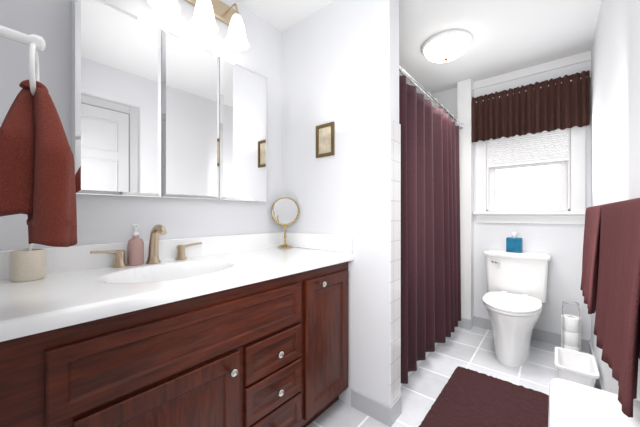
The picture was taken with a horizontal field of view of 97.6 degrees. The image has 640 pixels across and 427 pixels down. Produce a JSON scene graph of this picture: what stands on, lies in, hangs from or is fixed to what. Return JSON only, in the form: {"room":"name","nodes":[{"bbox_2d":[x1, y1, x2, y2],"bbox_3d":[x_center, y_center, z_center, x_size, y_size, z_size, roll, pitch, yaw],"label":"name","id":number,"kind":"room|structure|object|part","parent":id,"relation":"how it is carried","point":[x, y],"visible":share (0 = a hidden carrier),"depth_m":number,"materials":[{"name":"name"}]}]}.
{"room":"bathroom","nodes":[
{"label":"bathroom","id":0,"kind":"room"},
{"bbox_2d":[0,0,282,249],"bbox_3d":[-0.198,-0.090,2.176,0.100,2.420,3.360,0,0,40],"label":"wall","id":1,"kind":"structure","parent":0,"point":[102,219],"depth_m":1.34,"materials":[{"name":"white paint"}]},
{"bbox_2d":[71,0,266,201],"bbox_3d":[-0.670,-0.470,1.456,0.098,0.789,0.932,0,0,40],"label":"upper cabinet","id":2,"kind":"object","parent":1,"relation":"attached to","point":[156,111],"visible":0.96,"depth_m":1.29,"materials":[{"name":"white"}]},
{"bbox_2d":[0,232,352,295],"bbox_3d":[-0.490,0.200,1.280,0.600,0.140,1.406,0,0,40],"label":"backsplash","id":3,"kind":"structure","parent":1,"relation":"attached to","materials":[{"name":"stone"}]},
{"bbox_2d":[147,0,248,50],"bbox_3d":[-0.613,-1.090,1.441,0.205,0.290,0.620,0,0,40],"label":"sconce","id":4,"kind":"object","parent":1,"relation":"attached to","point":[205,15],"visible":1,"depth_m":1.48,"materials":[{"name":"white glass"}]},
{"bbox_2d":[283,0,398,405],"bbox_3d":[0.088,-0.090,1.793,0.830,2.420,0.120,0,0,40],"label":"wall","id":5,"kind":"structure","parent":0,"point":[341,64],"depth_m":1.62,"materials":[{"name":"white paint"}]},
{"bbox_2d":[316,122,334,157],"bbox_3d":[0.030,-0.458,1.751,0.145,0.205,0.014,0,0,40],"label":"picture frame","id":6,"kind":"object","parent":5,"relation":"attached to","point":[325,140],"visible":1,"depth_m":1.75,"materials":[{"name":"brown metal"}]},
{"bbox_2d":[318,125,331,154],"bbox_3d":[0.033,-0.458,1.754,0.101,0.161,0.005,0,0,40],"label":"print","id":7,"kind":"object","parent":6,"relation":"attached to","point":[324,131],"depth_m":1.75},
{"bbox_2d":[389,119,400,406],"bbox_3d":[0.409,0.260,1.524,0.008,1.520,0.128,0,0,40],"label":"tiled wall","id":8,"kind":"structure","parent":5,"relation":"attached to","point":[394,261],"depth_m":1.51,"materials":[{"name":"white tile"}]},
{"bbox_2d":[234,0,601,93],"bbox_3d":[0.500,-1.350,1.591,1.920,0.100,3.360,0,0,40],"label":"ceiling","id":9,"kind":"structure","parent":0,"point":[508,36],"depth_m":1.97,"materials":[{"name":"white paint"}]},
{"bbox_2d":[422,29,472,62],"bbox_3d":[0.969,-1.232,2.150,0.356,0.134,0.356,0,0,40],"label":"dome light","id":10,"kind":"object","parent":9,"relation":"attached to","point":[446,46],"visible":1,"depth_m":2.06,"materials":[{"name":"white glass"}]},
{"bbox_2d":[307,326,596,426],"bbox_3d":[0.500,1.170,1.591,1.920,0.100,3.360,0,0,40],"label":"floor","id":11,"kind":"structure","parent":0,"point":[471,349],"depth_m":1.96,"materials":[{"name":"tile"}]},
{"bbox_2d":[0,232,353,426],"bbox_3d":[-0.483,0.625,1.273,0.620,0.990,1.406,0,0,40],"label":"bathroom vanity","id":12,"kind":"object","parent":11,"relation":"on","point":[245,330],"visible":0.98,"depth_m":0.98,"materials":[{"name":"brown wood"}]},
{"bbox_2d":[0,245,353,352],"bbox_3d":[-0.481,0.294,1.271,0.585,0.129,1.406,0,0,40],"label":"countertop","id":13,"kind":"structure","parent":12,"relation":"on","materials":[{"name":"stone"}]},
{"bbox_2d":[10,243,45,281],"bbox_3d":[-1.015,0.132,0.976,0.086,0.195,0.086,0,0,40],"label":"cup","id":14,"kind":"object","parent":13,"relation":"on","point":[29,264],"visible":0.96,"depth_m":0.95,"materials":[{"name":"beige ceramic"}]},
{"bbox_2d":[127,224,143,265],"bbox_3d":[-0.827,0.139,1.258,0.063,0.180,0.062,0,0,40],"label":"soap bottle","id":15,"kind":"object","parent":13,"relation":"on","point":[135,250],"visible":0.98,"depth_m":1.24,"materials":[{"name":"pink plastic"}]},
{"bbox_2d":[90,224,201,267],"bbox_3d":[-0.742,0.139,1.275,0.162,0.180,0.462,0,0,40],"label":"faucet","id":16,"kind":"object","parent":13,"relation":"on","point":[119,255],"visible":0.98,"depth_m":1.28,"materials":[{"name":"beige metal"}]},
{"bbox_3d":[-0.891,0.191,1.182,0.054,0.077,0.128,0,0,40],"label":"faucet handle","id":17,"kind":"part","parent":16,"relation":"part of","materials":[{"name":"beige metal"}]},
{"bbox_3d":[-0.676,0.191,1.438,0.054,0.077,0.128,0,0,40],"label":"faucet handle","id":18,"kind":"part","parent":16,"relation":"part of","materials":[{"name":"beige metal"}]},
{"bbox_2d":[271,197,298,247],"bbox_3d":[-0.236,0.059,1.889,0.180,0.341,0.100,0,0,-22],"label":"makeup mirror","id":19,"kind":"object","parent":13,"relation":"on","point":[284,211],"visible":1,"depth_m":1.88,"materials":[{"name":"gold metal"}]},
{"bbox_3d":[-0.236,-0.016,1.889,0.146,0.175,0.118,0,0,40],"label":"glass","id":20,"kind":"part","parent":19,"relation":"part of","materials":[{"name":"white"}]},
{"bbox_2d":[401,343,438,385],"bbox_3d":[0.615,0.920,2.489,0.727,0.400,1.620,0,0,40],"label":"bathtub","id":21,"kind":"object","parent":11,"relation":"on","point":[419,362],"depth_m":2.06,"materials":[{"name":"white ceramic"}]},
{"bbox_2d":[419,366,548,426],"bbox_3d":[0.914,1.101,1.459,0.621,0.034,0.976,0,0,40],"label":"rug","id":22,"kind":"object","parent":11,"relation":"on","point":[468,398],"visible":0.94,"depth_m":1.59,"materials":[{"name":"brown fabric"}]},
{"bbox_2d":[483,249,550,366],"bbox_3d":[1.560,0.730,2.271,0.476,0.781,0.747,0,0,40],"label":"toilet","id":23,"kind":"object","parent":11,"relation":"on","point":[514,297],"visible":1,"depth_m":2.24,"materials":[{"name":"white ceramic"}]},
{"bbox_3d":[1.557,0.430,2.479,0.073,0.025,0.022,0,0,40],"label":"lever","id":24,"kind":"part","parent":23,"relation":"part of","materials":[{"name":"silver metal"}]},
{"bbox_3d":[1.491,0.698,2.190,0.376,0.050,0.534,0,0,40],"label":"seat","id":25,"kind":"part","parent":23,"relation":"part of","materials":[{"name":"white plastic"}]},
{"bbox_2d":[506,232,521,252],"bbox_3d":[1.716,0.251,2.473,0.110,0.172,0.110,0,0,40],"label":"tissue box","id":26,"kind":"object","parent":23,"relation":"on","point":[513,243],"visible":0.96,"depth_m":2.43,"materials":[{"name":"blue cardboard"}]},
{"bbox_3d":[1.730,0.560,2.474,0.446,0.350,0.203,0,0,40],"label":"tank","id":27,"kind":"part","parent":23,"relation":"part of","materials":[{"name":"white ceramic"}]},
{"bbox_3d":[1.727,0.362,2.471,0.476,0.046,0.226,0,0,40],"label":"tank lid","id":28,"kind":"part","parent":23,"relation":"part of","materials":[{"name":"white ceramic"}]},
{"bbox_2d":[561,300,580,351],"bbox_3d":[1.937,0.903,2.160,0.160,0.432,0.160,0,0,40],"label":"toilet paper holder","id":29,"kind":"object","parent":11,"relation":"on","point":[570,332],"visible":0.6,"depth_m":2.12,"materials":[{"name":"white paper"}]},
{"bbox_2d":[555,347,598,387],"bbox_3d":[1.658,1.034,1.820,0.202,0.169,0.332,0,0,40],"label":"bin","id":30,"kind":"object","parent":11,"relation":"on","point":[576,366],"visible":0.83,"depth_m":1.85,"materials":[{"name":"white plastic"}]},
{"bbox_2d":[548,379,639,426],"bbox_3d":[0.717,0.809,0.700,0.225,0.619,0.291,0,0,40],"label":"hamper","id":31,"kind":"object","parent":11,"relation":"on","point":[573,404],"visible":0.96,"depth_m":0.72,"materials":[{"name":"white plastic"}]},
{"bbox_2d":[457,79,473,328],"bbox_3d":[1.446,-0.090,2.781,0.120,2.420,0.120,0,0,40],"label":"wall","id":32,"kind":"structure","parent":0,"point":[465,92],"depth_m":2.73,"materials":[{"name":"white paint"}]},
{"bbox_2d":[399,66,463,383],"bbox_3d":[0.912,0.056,2.165,0.105,1.878,1.508,0,0,40],"label":"shower curtain","id":33,"kind":"object","parent":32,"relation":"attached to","point":[430,252],"visible":0.96,"depth_m":2.00,"materials":[{"name":"purple fabric"}]},
{"bbox_2d":[351,316,604,426],"bbox_3d":[0.728,1.070,1.400,1.125,0.100,3.160,0,0,40],"label":"baseboard","id":34,"kind":"structure","parent":32,"relation":"attached to","point":[386,415],"depth_m":1.61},
{"bbox_2d":[424,60,590,339],"bbox_3d":[1.547,-0.090,2.840,1.720,2.420,0.100,0,0,40],"label":"wall","id":35,"kind":"structure","parent":0,"point":[561,245],"depth_m":2.41,"materials":[{"name":"white paint"}]},
{"bbox_2d":[473,126,585,224],"bbox_3d":[1.861,-0.440,2.537,0.820,1.060,0.160,0,0,40],"label":"window","id":36,"kind":"structure","parent":35,"relation":"in","point":[532,185],"depth_m":2.49,"materials":[{"name":"white"}]},
{"bbox_3d":[1.885,-0.450,2.565,0.570,0.820,0.063,0,0,40],"label":"window sash","id":37,"kind":"part","parent":36,"relation":"part of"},
{"bbox_2d":[487,128,568,167],"bbox_3d":[1.848,-0.660,2.521,0.600,0.435,0.026,0,0,40],"label":"window blind","id":38,"kind":"object","parent":36,"relation":"attached to","point":[544,146],"visible":0.65,"depth_m":2.50,"materials":[{"name":"white fabric"}]},
{"bbox_2d":[472,70,590,141],"bbox_3d":[1.819,-0.909,2.480,0.834,0.440,0.102,0,0,40],"label":"valance","id":39,"kind":"object","parent":35,"relation":"attached to","point":[560,103],"visible":1,"depth_m":2.42,"materials":[{"name":"brown fabric"}]},
{"bbox_3d":[1.825,-1.075,2.488,0.834,0.016,0.083,0,0,40],"label":"rod","id":40,"kind":"part","parent":39,"relation":"part of","materials":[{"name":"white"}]},
{"bbox_2d":[473,51,590,89],"bbox_3d":[1.846,-1.265,2.511,0.840,0.070,0.020,0,0,40],"label":"crown molding","id":41,"kind":"structure","parent":35,"relation":"attached to","point":[552,65],"depth_m":2.46,"materials":[{"name":"white wood"}]},
{"bbox_2d":[591,0,639,400],"bbox_3d":[1.197,-0.090,1.006,0.100,2.420,3.360,0,0,40],"label":"wall","id":42,"kind":"structure","parent":0,"point":[615,112],"depth_m":1.35,"materials":[{"name":"white paint"}]},
{"bbox_2d":[580,198,639,416],"bbox_3d":[1.150,0.203,1.118,0.111,0.494,1.462,0,0,40],"label":"towel","id":43,"kind":"object","parent":42,"relation":"attached to","point":[610,284],"visible":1,"depth_m":0.74,"materials":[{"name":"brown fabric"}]},
{"bbox_3d":[-0.548,-0.090,0.342,1.720,2.420,0.100,0,0,40],"label":"wall","id":44,"kind":"structure","parent":0,"visible":0},
{"bbox_2d":[0,25,76,246],"bbox_3d":[-0.680,-0.176,0.639,0.223,0.504,0.181,0,0,40],"label":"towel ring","id":45,"kind":"object","parent":44,"relation":"attached to","point":[37,178],"visible":1,"depth_m":0.60,"materials":[{"name":"red fabric"}]}
]}

